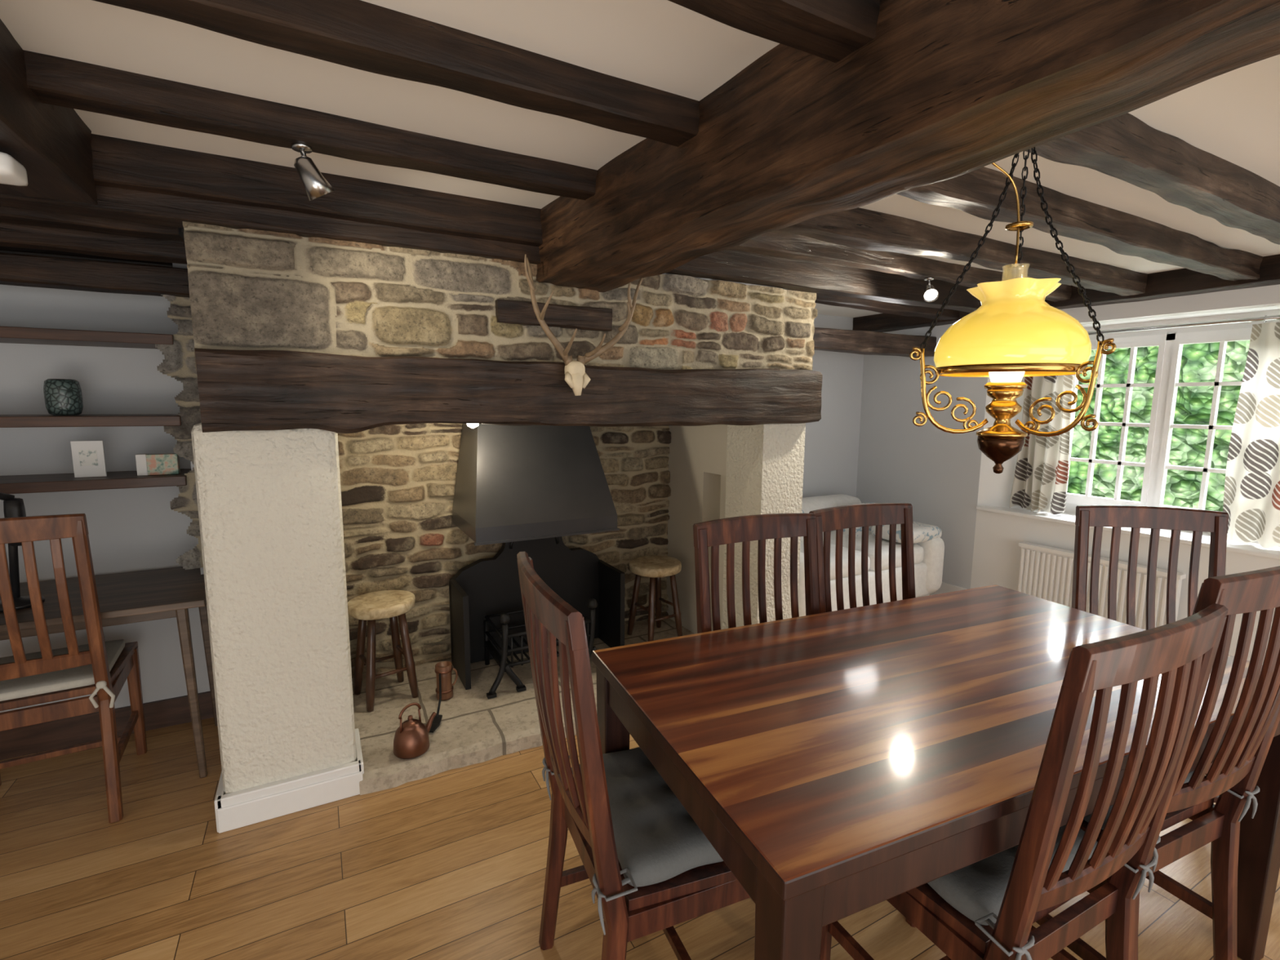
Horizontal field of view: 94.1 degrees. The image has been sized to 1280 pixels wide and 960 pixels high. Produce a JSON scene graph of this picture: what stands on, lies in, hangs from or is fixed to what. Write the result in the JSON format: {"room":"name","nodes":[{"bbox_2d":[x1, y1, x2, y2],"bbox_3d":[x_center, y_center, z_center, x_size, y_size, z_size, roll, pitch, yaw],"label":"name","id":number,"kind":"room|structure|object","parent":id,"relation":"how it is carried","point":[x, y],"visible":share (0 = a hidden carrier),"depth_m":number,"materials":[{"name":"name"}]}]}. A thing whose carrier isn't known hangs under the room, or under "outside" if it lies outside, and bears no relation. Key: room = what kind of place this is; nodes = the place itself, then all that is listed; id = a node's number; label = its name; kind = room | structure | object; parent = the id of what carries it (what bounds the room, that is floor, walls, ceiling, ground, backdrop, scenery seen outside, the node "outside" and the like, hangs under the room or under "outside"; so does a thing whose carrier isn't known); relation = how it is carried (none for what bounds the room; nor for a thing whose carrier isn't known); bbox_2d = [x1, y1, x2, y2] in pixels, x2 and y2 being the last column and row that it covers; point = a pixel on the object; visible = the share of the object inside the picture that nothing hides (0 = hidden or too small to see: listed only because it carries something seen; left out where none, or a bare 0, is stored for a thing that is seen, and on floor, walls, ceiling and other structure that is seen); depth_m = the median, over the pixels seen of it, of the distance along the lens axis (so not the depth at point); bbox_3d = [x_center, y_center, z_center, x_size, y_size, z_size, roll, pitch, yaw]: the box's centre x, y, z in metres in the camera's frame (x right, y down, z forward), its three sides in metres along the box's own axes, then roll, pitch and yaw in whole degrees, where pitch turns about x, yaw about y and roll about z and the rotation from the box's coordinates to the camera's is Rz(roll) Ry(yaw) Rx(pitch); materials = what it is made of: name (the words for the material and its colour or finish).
{"room":"traditional dwelling","nodes":[
{"label":"traditional dwelling","id":0,"kind":"room"},
{"bbox_2d":[0,246,173,266],"bbox_3d":[-2.385,-0.893,2.049,1.460,0.190,0.108,-4,9,-28],"label":"joist","id":1,"kind":"object","parent":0,"point":[2,249],"depth_m":2.18,"materials":[{"name":"brown wood"}]},
{"bbox_2d":[0,206,184,241],"bbox_3d":[-2.117,-0.826,1.562,1.460,0.188,0.108,-4,9,-28],"label":"joist","id":2,"kind":"object","parent":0,"point":[7,215],"depth_m":1.79,"materials":[{"name":"brown wood"}]},
{"bbox_2d":[155,294,203,569],"bbox_3d":[-1.728,-0.180,2.297,0.170,1.070,0.031,-4,9,-28],"label":"stone wall edge","id":3,"kind":"object","parent":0,"point":[179,362],"depth_m":2.28,"materials":[{"name":"grey stone"}]},
{"bbox_2d":[172,262,204,574],"bbox_3d":[-1.772,-0.324,2.429,0.094,1.380,0.260,-4,9,-28],"label":"stone wall","id":4,"kind":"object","parent":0,"point":[176,265],"depth_m":2.25,"materials":[{"name":"grey stone"}]},
{"bbox_2d":[191,422,356,794],"bbox_3d":[-1.419,0.427,2.392,0.405,1.345,0.900,-4,9,-28],"label":"wall pier","id":5,"kind":"object","parent":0,"point":[269,504],"depth_m":1.99,"materials":[{"name":"white paint"}]},
{"bbox_2d":[213,728,364,833],"bbox_3d":[-1.402,1.043,2.433,0.445,0.115,0.872,-4,9,-28],"label":"baseboard","id":6,"kind":"structure","parent":5,"relation":"attached to","point":[242,808],"depth_m":2.05,"materials":[{"name":"white wood"}]},
{"bbox_2d":[291,142,334,200],"bbox_3d":[-0.809,-0.757,1.479,0.090,0.127,0.072,-4,9,-28],"label":"ceiling spotlight","id":7,"kind":"object","parent":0,"point":[316,186],"depth_m":1.45,"materials":[{"name":"silver metal"}]},
{"bbox_2d":[90,133,542,246],"bbox_3d":[-1.475,-0.852,1.572,2.600,0.132,0.078,-4,9,-28],"label":"joist","id":8,"kind":"object","parent":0,"point":[117,162],"depth_m":1.78,"materials":[{"name":"brown wood"}]},
{"bbox_2d":[0,284,671,712],"bbox_3d":[-1.459,-0.013,2.840,3.740,2.100,0.158,-4,9,-28],"label":"wall","id":9,"kind":"structure","parent":0,"point":[130,529],"depth_m":2.56,"materials":[{"name":"paint"}]},
{"bbox_2d":[0,326,173,348],"bbox_3d":[-2.407,-0.505,2.035,1.345,0.038,0.285,-4,9,-28],"label":"shelf","id":10,"kind":"object","parent":9,"relation":"attached to","point":[11,335],"visible":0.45,"depth_m":2.14,"materials":[{"name":"brown wood"}]},
{"bbox_2d":[0,413,181,427],"bbox_3d":[-2.409,-0.205,2.075,1.345,0.038,0.285,-4,9,-28],"label":"shelf","id":11,"kind":"object","parent":9,"relation":"attached to","point":[158,420],"visible":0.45,"depth_m":2.15,"materials":[{"name":"brown wood"}]},
{"bbox_2d":[43,378,83,415],"bbox_3d":[-2.115,-0.304,2.186,0.102,0.130,0.102,-4,9,-28],"label":"ceramic vase","id":12,"kind":"object","parent":11,"relation":"on","point":[62,397],"visible":1,"depth_m":2.15,"materials":[{"name":"green ceramic"}]},
{"bbox_2d":[0,252,189,297],"bbox_3d":[-2.305,-0.699,1.912,1.450,0.099,0.109,-4,9,-28],"label":"beam","id":13,"kind":"structure","parent":9,"relation":"attached to","point":[15,269],"depth_m":2.08,"materials":[{"name":"brown wood"}]},
{"bbox_2d":[0,468,191,493],"bbox_3d":[-2.411,0.023,2.105,1.345,0.038,0.285,-4,9,-28],"label":"shelf","id":14,"kind":"object","parent":9,"relation":"attached to","point":[33,483],"visible":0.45,"depth_m":2.19,"materials":[{"name":"brown wood"}]},
{"bbox_2d":[70,440,106,477],"bbox_3d":[-2.067,-0.081,2.241,0.090,0.134,0.042,-4,9,-28],"label":"greeting card","id":15,"kind":"object","parent":14,"relation":"on","point":[88,456],"visible":1,"depth_m":2.22,"materials":[{"name":"white paper"}]},
{"bbox_2d":[135,453,180,475],"bbox_3d":[-1.871,-0.062,2.315,0.127,0.082,0.040,-4,9,-28],"label":"tin","id":16,"kind":"object","parent":14,"relation":"on","point":[146,464],"visible":0.94,"depth_m":2.30,"materials":[{"name":"white paint"}]},
{"bbox_2d":[0,690,213,759],"bbox_3d":[-2.449,1.038,2.383,1.450,0.120,0.015,-4,9,-28],"label":"baseboard","id":17,"kind":"structure","parent":9,"relation":"attached to","point":[73,731],"depth_m":2.46,"materials":[{"name":"brown wood"}]},
{"bbox_2d":[182,221,817,370],"bbox_3d":[-0.232,-0.618,2.343,2.490,0.450,0.034,-4,9,-28],"label":"wall","id":18,"kind":"structure","parent":0,"point":[250,289],"depth_m":2.08,"materials":[{"name":"stone"}]},
{"bbox_2d":[495,298,612,331],"bbox_3d":[-0.323,-0.629,2.289,0.460,0.088,0.045,-4,9,-28],"label":"lintel timber","id":19,"kind":"object","parent":18,"relation":"attached to","point":[512,312],"visible":0.93,"depth_m":2.27,"materials":[{"name":"brown wood"}]},
{"bbox_2d":[524,253,643,395],"bbox_3d":[-0.187,-0.558,2.211,0.492,0.488,0.202,-4,9,-28],"label":"antler mount","id":20,"kind":"object","parent":18,"relation":"attached to","point":[576,377],"visible":0.98,"depth_m":2.21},
{"bbox_2d":[0,717,1279,959],"bbox_3d":[0.934,1.313,1.268,6.300,0.080,6.200,-4,9,-28],"label":"floor","id":21,"kind":"structure","parent":0,"point":[450,864],"depth_m":1.76,"materials":[{"name":"brown wood"}]},
{"bbox_2d":[0,513,146,822],"bbox_3d":[-2.049,0.613,2.019,0.470,1.068,0.560,-4,9,-31],"label":"desk chair","id":22,"kind":"object","parent":21,"relation":"on","point":[100,667],"depth_m":1.92,"materials":[{"name":"brown wood"}]},
{"bbox_2d":[0,566,217,777],"bbox_3d":[-2.264,0.781,2.090,1.325,0.710,0.560,-4,9,-28],"label":"desk","id":23,"kind":"object","parent":21,"relation":"on","point":[140,596],"visible":0.73,"depth_m":2.18,"materials":[{"name":"brown wood"}]},
{"bbox_2d":[0,492,44,612],"bbox_3d":[-2.179,0.228,1.958,0.270,0.421,0.200,-4,9,-28],"label":"desk lamp","id":24,"kind":"object","parent":23,"relation":"on","point":[13,507],"depth_m":2.02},
{"bbox_2d":[351,617,694,795],"bbox_3d":[-0.420,1.005,2.975,1.836,0.062,0.919,-4,9,-28],"label":"hearth","id":25,"kind":"object","parent":21,"relation":"on","point":[473,728],"visible":0.35,"depth_m":2.57,"materials":[{"name":"stone"}]},
{"bbox_2d":[347,590,418,711],"bbox_3d":[-1.172,0.766,2.727,0.287,0.462,0.273,-4,9,-28],"label":"stool","id":26,"kind":"object","parent":25,"relation":"on","point":[393,605],"visible":1,"depth_m":2.70,"materials":[{"name":"brown wood"}]},
{"bbox_2d":[393,702,436,759],"bbox_3d":[-0.890,0.956,2.332,0.134,0.190,0.171,1,8,1],"label":"copper kettle","id":27,"kind":"object","parent":25,"relation":"on","point":[411,740],"visible":1,"depth_m":2.28,"materials":[{"name":"brown metal"}]},
{"bbox_2d":[425,673,442,733],"bbox_3d":[-0.888,0.952,2.551,0.120,0.136,0.253,-4,9,-28],"label":"shovel","id":28,"kind":"object","parent":25,"relation":"on","point":[437,720],"depth_m":2.52,"materials":[{"name":"black metal"}]},
{"bbox_2d":[434,661,457,700],"bbox_3d":[-0.897,0.918,2.744,0.079,0.157,0.098,2,8,11],"label":"jug","id":29,"kind":"object","parent":25,"relation":"on","point":[445,668],"visible":0.96,"depth_m":2.71,"materials":[{"name":"brown metal"}]},
{"bbox_2d":[448,536,624,689],"bbox_3d":[-0.528,0.582,3.105,0.840,0.734,0.330,-4,9,-28],"label":"fireback","id":30,"kind":"object","parent":25,"relation":"on","point":[484,587],"visible":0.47,"depth_m":3.17,"materials":[{"name":"black metal"}]},
{"bbox_2d":[484,598,597,698],"bbox_3d":[-0.509,0.769,3.007,0.620,0.390,0.388,-4,9,-28],"label":"grate","id":31,"kind":"object","parent":25,"relation":"on","point":[504,618],"visible":0.59,"depth_m":2.85,"materials":[{"name":"black metal"}]},
{"bbox_2d":[627,555,682,641],"bbox_3d":[0.087,0.690,3.443,0.308,0.447,0.292,-4,9,-28],"label":"stool","id":32,"kind":"object","parent":25,"relation":"on","point":[655,567],"visible":0.98,"depth_m":3.40,"materials":[{"name":"brown wood"}]},
{"bbox_2d":[516,551,750,959],"bbox_3d":[0.024,0.712,1.394,0.560,1.068,0.478,-3,8,-22],"label":"dining chair","id":33,"kind":"object","parent":21,"relation":"on","point":[639,849],"visible":0.72,"depth_m":1.21,"materials":[{"name":"brown wood"}]},
{"bbox_2d":[693,513,915,927],"bbox_3d":[0.466,0.674,1.711,0.478,1.068,0.560,-3,8,-24],"label":"dining chair","id":34,"kind":"object","parent":21,"relation":"on","point":[728,531],"visible":0.11,"depth_m":1.88,"materials":[{"name":"brown wood"}]},
{"bbox_2d":[808,502,915,613],"bbox_3d":[0.873,0.649,1.926,0.478,1.068,0.560,-3,8,-23],"label":"dining chair","id":35,"kind":"object","parent":21,"relation":"on","point":[838,518],"visible":0.1,"depth_m":2.10,"materials":[{"name":"brown wood"}]},
{"bbox_2d":[798,493,944,616],"bbox_3d":[1.306,0.535,4.171,1.390,0.710,0.900,-4,9,-28],"label":"sofa","id":36,"kind":"object","parent":21,"relation":"on","point":[928,545],"visible":0.27,"depth_m":4.02,"materials":[{"name":"fabric"}]},
{"bbox_2d":[592,584,1279,959],"bbox_3d":[0.755,0.849,1.566,1.570,0.760,0.840,-3,8,-23],"label":"dining table","id":37,"kind":"object","parent":21,"relation":"on","point":[840,764],"visible":0.85,"depth_m":1.24,"materials":[{"name":"brown wood"}]},
{"bbox_2d":[819,603,1228,959],"bbox_3d":[0.746,0.733,1.277,0.478,1.068,0.560,-3,8,-26],"label":"dining chair","id":38,"kind":"object","parent":21,"relation":"on","point":[987,908],"visible":0.62,"depth_m":1.03,"materials":[{"name":"brown wood"}]},
{"bbox_2d":[1071,505,1228,803],"bbox_3d":[1.731,0.656,1.923,0.478,1.068,0.560,2,8,13],"label":"dining chair","id":39,"kind":"object","parent":21,"relation":"on","point":[1177,520],"visible":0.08,"depth_m":2.11,"materials":[{"name":"brown wood"}]},
{"bbox_2d":[1035,565,1279,959],"bbox_3d":[1.164,0.687,1.488,0.478,1.111,0.560,-3,8,-23],"label":"dining chair","id":40,"kind":"object","parent":21,"relation":"on","point":[1233,774],"visible":0.42,"depth_m":1.27,"materials":[{"name":"brown wood"}]},
{"bbox_2d":[0,0,1279,317],"bbox_3d":[0.952,-0.858,0.982,6.300,0.100,6.200,-4,9,-28],"label":"ceiling","id":41,"kind":"structure","parent":0,"point":[1233,116],"depth_m":1.32,"materials":[{"name":"paint"}]},
{"bbox_2d":[0,18,97,204],"bbox_3d":[-0.403,-0.529,-0.512,0.243,0.218,4.620,-4,9,-28],"label":"beam","id":42,"kind":"structure","parent":41,"relation":"attached to","point":[52,143],"depth_m":1.28,"materials":[{"name":"black wood"}]},
{"bbox_2d":[0,151,27,186],"bbox_3d":[-1.313,-0.633,1.203,0.090,0.045,0.100,-4,9,-28],"label":"smoke detector","id":43,"kind":"object","parent":42,"relation":"attached to","point":[12,172],"visible":1,"depth_m":1.21,"materials":[{"name":"white paint"}]},
{"bbox_2d":[0,185,540,264],"bbox_3d":[-1.518,-0.775,1.639,2.580,0.080,0.116,-4,9,-28],"label":"lintel beam","id":44,"kind":"structure","parent":41,"relation":"attached to","point":[113,203],"depth_m":1.78,"materials":[{"name":"brown wood"}]},
{"bbox_2d":[667,0,879,62],"bbox_3d":[-0.213,-0.735,0.685,1.360,0.111,0.096,-4,9,-28],"label":"joist","id":45,"kind":"object","parent":41,"relation":"attached to","point":[831,30],"depth_m":0.93,"materials":[{"name":"brown wood"}]},
{"bbox_2d":[666,249,981,312],"bbox_3d":[1.114,-1.000,2.988,2.850,0.163,0.093,-4,9,-28],"label":"joist","id":46,"kind":"object","parent":41,"relation":"attached to","point":[739,266],"depth_m":2.81,"materials":[{"name":"brown wood"}]},
{"bbox_2d":[923,276,938,302],"bbox_3d":[1.406,-0.921,2.886,0.092,0.120,0.092,-4,9,-28],"label":"ceiling spotlight","id":47,"kind":"object","parent":46,"relation":"attached to","point":[931,294],"depth_m":2.88,"materials":[{"name":"white metal"}]},
{"bbox_2d":[814,293,959,319],"bbox_3d":[1.392,-1.112,3.661,1.710,0.138,0.128,-4,9,-28],"label":"joist","id":48,"kind":"object","parent":41,"relation":"attached to","point":[824,299],"depth_m":3.70,"materials":[{"name":"brown wood"}]},
{"bbox_2d":[726,231,1071,302],"bbox_3d":[1.223,-1.006,2.788,2.850,0.117,0.103,-4,9,-28],"label":"joist","id":49,"kind":"object","parent":41,"relation":"attached to","point":[790,246],"depth_m":2.66,"materials":[{"name":"brown wood"}]},
{"bbox_2d":[536,0,1279,292],"bbox_3d":[0.901,-0.595,0.257,0.321,0.293,4.730,-4,9,-29],"label":"beam","id":50,"kind":"structure","parent":41,"relation":"attached to","point":[943,90],"depth_m":0.99,"materials":[{"name":"brown wood"}]},
{"bbox_2d":[23,49,597,199],"bbox_3d":[-0.674,-0.863,1.522,1.360,0.085,0.087,-4,9,-28],"label":"joist","id":51,"kind":"object","parent":50,"relation":"attached to","point":[55,80],"depth_m":1.40,"materials":[{"name":"brown wood"}]},
{"bbox_2d":[93,0,699,146],"bbox_3d":[-0.441,-0.805,1.099,1.360,0.088,0.093,-4,9,-28],"label":"joist","id":52,"kind":"object","parent":50,"relation":"attached to","point":[358,34],"depth_m":1.11,"materials":[{"name":"brown wood"}]},
{"bbox_2d":[771,207,1147,296],"bbox_3d":[1.389,-0.961,2.486,2.850,0.134,0.117,-4,9,-28],"label":"joist","id":53,"kind":"object","parent":41,"relation":"attached to","point":[858,228],"depth_m":2.36,"materials":[{"name":"brown wood"}]},
{"bbox_2d":[909,146,1115,473],"bbox_3d":[0.842,-0.377,1.290,0.366,0.732,0.358,-4,9,-28],"label":"pendant lamp","id":54,"kind":"object","parent":41,"relation":"hanging from","point":[1015,334],"visible":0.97,"depth_m":1.26,"materials":[{"name":"yellow glass"}]},
{"bbox_2d":[852,253,1279,332],"bbox_3d":[3.216,-0.901,2.222,0.160,0.148,6.000,-4,9,-28],"label":"beam","id":55,"kind":"structure","parent":41,"relation":"attached to","point":[1182,282],"depth_m":3.09,"materials":[{"name":"brown wood"}]},
{"bbox_2d":[896,166,1263,280],"bbox_3d":[1.597,-0.910,2.108,2.850,0.128,0.112,-4,9,-28],"label":"joist","id":56,"kind":"object","parent":41,"relation":"attached to","point":[977,193],"depth_m":2.05,"materials":[{"name":"brown wood"}]},
{"bbox_2d":[1025,112,1279,244],"bbox_3d":[1.770,-0.860,1.794,2.850,0.127,0.112,-4,9,-28],"label":"joist","id":57,"kind":"object","parent":41,"relation":"attached to","point":[1123,147],"depth_m":1.56,"materials":[{"name":"brown wood"}]},
{"bbox_2d":[662,272,791,290],"bbox_3d":[-0.334,-0.747,2.511,2.485,0.540,0.375,-4,9,-28],"label":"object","id":58,"kind":"object","parent":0,"point":[665,273],"depth_m":2.70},
{"bbox_2d":[666,422,805,633],"bbox_3d":[0.413,0.286,3.571,0.270,1.345,1.250,-4,9,-28],"label":"wall pier","id":59,"kind":"object","parent":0,"point":[717,471],"depth_m":3.13,"materials":[{"name":"white paint"}]},
{"bbox_2d":[802,314,863,497],"bbox_3d":[0.975,-0.224,4.587,2.100,2.100,0.100,-4,9,-28],"label":"wall nook","id":60,"kind":"structure","parent":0,"point":[831,451],"depth_m":4.82,"materials":[{"name":"grey paint"}]},
{"bbox_2d":[929,582,966,595],"bbox_3d":[1.362,0.844,4.083,1.820,0.120,1.400,-4,9,-28],"label":"floor","id":61,"kind":"structure","parent":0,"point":[944,588],"depth_m":4.34,"materials":[{"name":"white paint"}]},
{"bbox_2d":[856,284,1279,665],"bbox_3d":[3.423,0.075,2.469,0.350,2.100,6.200,-4,9,-28],"label":"wall","id":62,"kind":"structure","parent":0,"point":[944,476],"depth_m":4.14,"materials":[{"name":"grey paint"}]},
{"bbox_2d":[813,327,936,357],"bbox_3d":[1.312,-0.924,3.958,1.830,0.147,0.156,-4,9,-28],"label":"beam","id":63,"kind":"structure","parent":62,"relation":"attached to","point":[851,341],"depth_m":4.01,"materials":[{"name":"brown wood"}]},
{"bbox_2d":[1017,541,1186,630],"bbox_3d":[2.651,0.715,3.510,0.084,0.544,0.820,-4,9,-28],"label":"radiator","id":64,"kind":"object","parent":62,"relation":"attached to","point":[1045,572],"visible":0.44,"depth_m":3.55,"materials":[{"name":"white metal"}]},
{"bbox_2d":[976,505,1279,559],"bbox_3d":[2.912,0.297,3.333,0.310,0.025,1.940,-4,9,-28],"label":"window sill","id":65,"kind":"structure","parent":62,"relation":"attached to","point":[1254,548],"depth_m":3.29,"materials":[{"name":"white paint"}]},
{"bbox_2d":[1066,327,1252,510],"bbox_3d":[3.032,-0.303,3.363,0.065,1.030,1.180,-4,9,-28],"label":"window","id":66,"kind":"structure","parent":62,"relation":"in","point":[1166,384],"depth_m":3.42,"materials":[{"name":"white wood"}]},
{"bbox_2d":[1087,315,1279,334],"bbox_3d":[2.969,-0.827,3.199,0.192,0.040,1.864,-4,9,-28],"label":"curtain rod","id":67,"kind":"object","parent":62,"relation":"attached to","point":[1264,318],"visible":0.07,"depth_m":3.14,"materials":[{"name":"silver metal"}]},
{"bbox_2d":[1008,374,1074,514],"bbox_3d":[2.583,-0.337,3.813,0.083,1.092,0.324,-4,9,-28],"label":"curtain","id":68,"kind":"object","parent":67,"relation":"hanging from","point":[1041,477],"visible":0.69,"depth_m":3.81,"materials":[{"name":"white fabric"}]},
{"bbox_2d":[1222,322,1279,548],"bbox_3d":[3.158,-0.195,2.769,0.083,1.092,0.624,-4,9,-28],"label":"curtain","id":69,"kind":"object","parent":67,"relation":"hanging from","point":[1251,493],"visible":0.96,"depth_m":2.95,"materials":[{"name":"white fabric"}]},
{"bbox_3d":[-1.866,0.411,-0.396,0.100,2.100,6.200,-4,9,-28],"label":"wall","id":70,"kind":"structure","parent":0,"visible":0},
{"bbox_2d":[0,222,186,264],"bbox_3d":[-2.185,-0.765,1.694,1.460,0.123,0.103,-4,9,-28],"label":"beam","id":71,"kind":"structure","parent":70,"relation":"attached to","point":[11,235],"depth_m":1.89,"materials":[{"name":"brown wood"}]},
{"bbox_3d":[-0.666,-0.070,3.325,2.000,2.100,0.160,-4,9,-28],"label":"wall inglenook","id":72,"kind":"structure","parent":0,"visible":0},
{"bbox_2d":[466,423,478,428],"bbox_3d":[-0.718,-0.351,2.546,0.060,0.260,0.058,-4,9,-28],"label":"lamp","id":73,"kind":"object","parent":72,"relation":"hanging from","point":[471,425],"visible":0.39,"depth_m":2.54,"materials":[{"name":"white"}]},
{"bbox_2d":[195,348,822,433],"bbox_3d":[-0.272,-0.347,2.465,2.487,0.278,0.332,-4,9,-28],"label":"mantel beam","id":74,"kind":"structure","parent":72,"relation":"attached to","point":[239,390],"depth_m":2.12,"materials":[{"name":"brown wood"}]},
{"bbox_2d":[452,423,619,546],"bbox_3d":[-0.529,-0.142,2.938,0.704,0.765,0.508,-4,9,-28],"label":"hood","id":75,"kind":"object","parent":72,"relation":"attached to","point":[526,482],"visible":0.85,"depth_m":2.80,"materials":[{"name":"metal"}]},
{"label":"outside","id":76,"kind":"structure","parent":0,"visible":0},
{"bbox_3d":[6.228,1.060,5.870,7.600,0.100,16.000,-4,9,-28],"label":"lawn","id":77,"kind":"structure","parent":76,"visible":0},
{"bbox_2d":[1066,340,1249,511],"bbox_3d":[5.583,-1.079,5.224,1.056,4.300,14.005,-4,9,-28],"label":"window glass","id":78,"kind":"object","parent":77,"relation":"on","point":[1198,363],"visible":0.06,"depth_m":5.74,"materials":[{"name":"clear glass"}]}
]}

